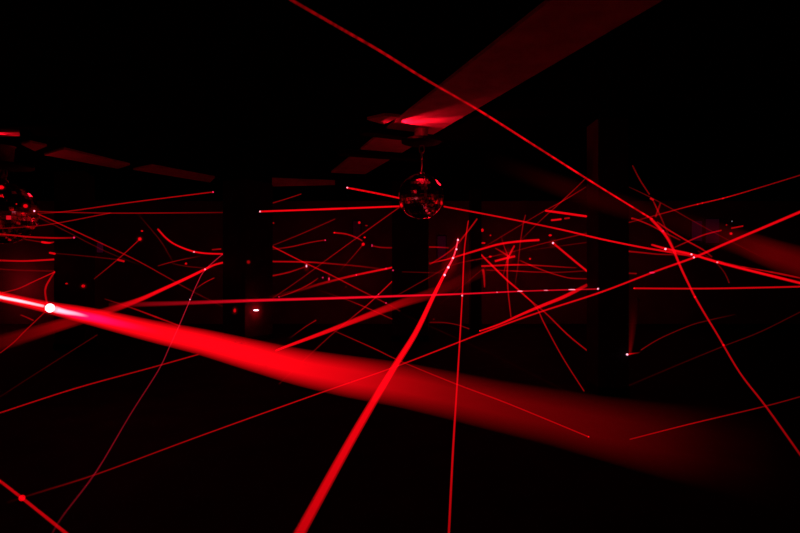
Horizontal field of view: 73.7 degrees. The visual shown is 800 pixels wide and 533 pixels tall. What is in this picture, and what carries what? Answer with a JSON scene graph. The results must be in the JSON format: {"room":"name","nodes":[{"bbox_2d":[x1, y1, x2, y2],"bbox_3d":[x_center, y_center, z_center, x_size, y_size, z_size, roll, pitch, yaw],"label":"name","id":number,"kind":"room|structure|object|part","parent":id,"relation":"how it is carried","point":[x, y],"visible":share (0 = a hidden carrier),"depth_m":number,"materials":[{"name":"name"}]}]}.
{"room":"nightclub","nodes":[
{"label":"nightclub","id":0,"kind":"room"},
{"bbox_2d":[0,324,799,532],"bbox_3d":[0.000,1.450,5.000,22.000,0.100,16.000,0,0,0],"label":"floor","id":1,"kind":"structure","parent":0,"point":[146,428],"depth_m":4.58,"materials":[{"name":"black"}]},
{"bbox_2d":[53,171,95,350],"bbox_3d":[-5.672,-0.100,9.325,0.531,3.000,1.089,0,0,-17],"label":"pillar","id":2,"kind":"structure","parent":1,"relation":"on","point":[74,191],"depth_m":8.96,"materials":[{"name":"black paint"}]},
{"bbox_3d":[-5.672,1.350,9.325,0.531,0.100,1.089,0,0,-17],"label":"skirting","id":3,"kind":"part","parent":2,"relation":"part of","materials":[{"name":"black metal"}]},
{"bbox_2d":[221,179,273,342],"bbox_3d":[-2.890,-0.100,10.149,0.632,3.000,0.726,0,0,30],"label":"pillar","id":4,"kind":"structure","parent":1,"relation":"on","point":[247,204],"depth_m":9.92,"materials":[{"name":"black paint"}]},
{"bbox_3d":[-2.890,1.350,10.149,0.632,0.100,0.726,0,0,30],"label":"skirting","id":5,"kind":"part","parent":4,"relation":"part of","materials":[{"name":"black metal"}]},
{"bbox_2d":[391,181,429,340],"bbox_3d":[0.214,-0.100,10.300,0.755,3.000,0.624,0,0,0],"label":"pillar","id":6,"kind":"structure","parent":1,"relation":"on","point":[410,235],"depth_m":10.00,"materials":[{"name":"black paint"}]},
{"bbox_3d":[0.214,1.350,10.300,0.755,0.100,0.624,0,0,0],"label":"skirting","id":7,"kind":"part","parent":6,"relation":"part of","materials":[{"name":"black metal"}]},
{"bbox_2d":[469,189,481,333],"bbox_3d":[1.573,-0.100,11.150,0.231,3.000,0.312,0,0,0],"label":"pillar","id":8,"kind":"structure","parent":1,"relation":"on","point":[474,194],"depth_m":11.00,"materials":[{"name":"black paint"}]},
{"bbox_3d":[1.573,1.350,11.150,0.231,0.100,0.312,0,0,0],"label":"skirting","id":9,"kind":"part","parent":8,"relation":"part of","materials":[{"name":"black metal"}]},
{"bbox_2d":[586,118,629,396],"bbox_3d":[2.308,-0.100,5.976,0.350,3.000,0.468,0,0,0],"label":"pillar","id":10,"kind":"structure","parent":1,"relation":"on","point":[607,138],"depth_m":5.75,"materials":[{"name":"black paint"}]},
{"bbox_3d":[2.308,1.350,5.976,0.350,0.100,0.468,0,0,0],"label":"skirting","id":11,"kind":"part","parent":10,"relation":"part of","materials":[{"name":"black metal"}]},
{"bbox_2d":[0,0,799,200],"bbox_3d":[0.000,-1.650,5.000,22.000,0.100,16.000,0,0,0],"label":"ceiling","id":12,"kind":"structure","parent":0,"point":[708,91],"depth_m":5.02,"materials":[{"name":"black paint"}]},
{"bbox_2d":[0,129,19,136],"bbox_3d":[-4.846,-1.585,6.336,0.772,0.030,0.306,0,0,0],"label":"trim","id":13,"kind":"structure","parent":12,"relation":"attached to","point":[3,132],"depth_m":6.29,"materials":[{"name":"paint"}]},
{"bbox_2d":[0,144,39,243],"bbox_3d":[-5.174,-0.931,6.949,0.807,1.275,0.809,0,0,-7],"label":"ball","id":14,"kind":"object","parent":12,"relation":"hanging from","point":[19,210],"visible":1,"depth_m":6.83,"materials":[{"name":"silver metal"}]},
{"bbox_3d":[-5.173,-1.300,6.950,0.695,0.075,0.695,0,0,0],"label":"mount plate","id":15,"kind":"part","parent":14,"relation":"part of","materials":[{"name":"black metal"}]},
{"bbox_2d":[21,140,46,150],"bbox_3d":[-4.837,-1.585,6.989,0.553,0.030,0.252,0,0,39],"label":"trim","id":16,"kind":"structure","parent":12,"relation":"attached to","point":[30,144],"depth_m":6.92,"materials":[{"name":"paint"}]},
{"bbox_2d":[44,147,129,168],"bbox_3d":[-4.517,-1.585,7.859,0.630,0.030,1.290,0,0,25],"label":"trim","id":17,"kind":"structure","parent":12,"relation":"attached to","point":[64,153],"depth_m":7.73,"materials":[{"name":"paint"}]},
{"bbox_2d":[133,164,214,182],"bbox_3d":[-3.713,-1.585,9.153,0.573,0.030,1.585,0,0,31],"label":"trim","id":18,"kind":"structure","parent":12,"relation":"attached to","point":[152,168],"depth_m":8.91,"materials":[{"name":"paint"}]},
{"bbox_2d":[272,178,334,185],"bbox_3d":[-1.858,-1.585,10.029,1.311,0.030,0.882,0,0,0],"label":"trim","id":19,"kind":"structure","parent":12,"relation":"attached to","point":[275,181],"depth_m":9.97,"materials":[{"name":"paint"}]},
{"bbox_2d":[367,113,399,124],"bbox_3d":[-0.198,-1.585,5.688,0.251,0.030,0.357,0,0,-30],"label":"trim","id":20,"kind":"structure","parent":12,"relation":"attached to","point":[383,118],"depth_m":5.66,"materials":[{"name":"paint"}]},
{"bbox_2d":[331,0,662,173],"bbox_3d":[0.687,-1.585,4.588,0.644,0.030,9.430,0,0,-20],"label":"beam","id":21,"kind":"structure","parent":12,"relation":"attached to","point":[553,30],"depth_m":4.07,"materials":[{"name":"paint"}]},
{"bbox_2d":[339,148,426,161],"bbox_3d":[-0.225,-1.536,7.366,1.234,0.072,0.170,0,0,-20],"label":"rail","id":22,"kind":"object","parent":21,"relation":"attached to","point":[346,152],"visible":0.93,"depth_m":7.29,"materials":[{"name":"black metal"}]},
{"bbox_2d":[359,126,443,142],"bbox_3d":[0.029,-1.536,6.256,1.024,0.072,0.170,0,0,-27],"label":"rail","id":23,"kind":"object","parent":21,"relation":"attached to","point":[369,131],"visible":0.79,"depth_m":6.11,"materials":[{"name":"black metal"}]},
{"bbox_2d":[398,126,443,218],"bbox_3d":[0.239,-1.053,6.050,0.514,1.029,0.515,0,0,32],"label":"ball","id":24,"kind":"object","parent":21,"relation":"hanging from","point":[421,195],"visible":1,"depth_m":5.88,"materials":[{"name":"silver"}]},
{"bbox_3d":[0.238,-1.412,6.050,0.443,0.075,0.443,0,0,0],"label":"mount plate","id":25,"kind":"part","parent":24,"relation":"part of","materials":[{"name":"black metal"}]},
{"bbox_2d":[0,201,799,323],"bbox_3d":[0.000,-0.100,13.050,22.000,3.000,0.100,0,0,0],"label":"wall","id":26,"kind":"structure","parent":0,"point":[161,262],"depth_m":13.00,"materials":[{"name":"paint"}]},
{"bbox_2d":[97,242,103,252],"bbox_3d":[-7.293,-0.456,12.977,0.176,0.261,0.045,0,0,0],"label":"lit panel","id":27,"kind":"object","parent":26,"relation":"attached to","point":[100,245],"visible":1,"depth_m":12.96,"materials":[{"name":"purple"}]},
{"bbox_2d":[352,220,360,239],"bbox_3d":[-1.051,-0.887,12.977,0.212,0.468,0.045,0,0,0],"label":"lit panel","id":28,"kind":"object","parent":26,"relation":"attached to","point":[356,224],"visible":1,"depth_m":12.96,"materials":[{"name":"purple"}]},
{"bbox_2d":[437,235,446,258],"bbox_3d":[1.015,-0.474,12.977,0.237,0.565,0.045,0,0,0],"label":"lit panel","id":29,"kind":"object","parent":26,"relation":"attached to","point":[441,239],"visible":1,"depth_m":12.96,"materials":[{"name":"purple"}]},
{"bbox_2d":[691,220,701,241],"bbox_3d":[7.220,-0.863,12.977,0.273,0.516,0.045,0,0,0],"label":"lit panel","id":30,"kind":"object","parent":26,"relation":"attached to","point":[696,225],"visible":1,"depth_m":12.96,"materials":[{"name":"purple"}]},
{"bbox_2d":[705,218,718,243],"bbox_3d":[7.597,-0.863,12.977,0.346,0.613,0.045,0,0,0],"label":"lit panel","id":31,"kind":"object","parent":26,"relation":"attached to","point":[711,224],"visible":1,"depth_m":12.96,"materials":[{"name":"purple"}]}
]}

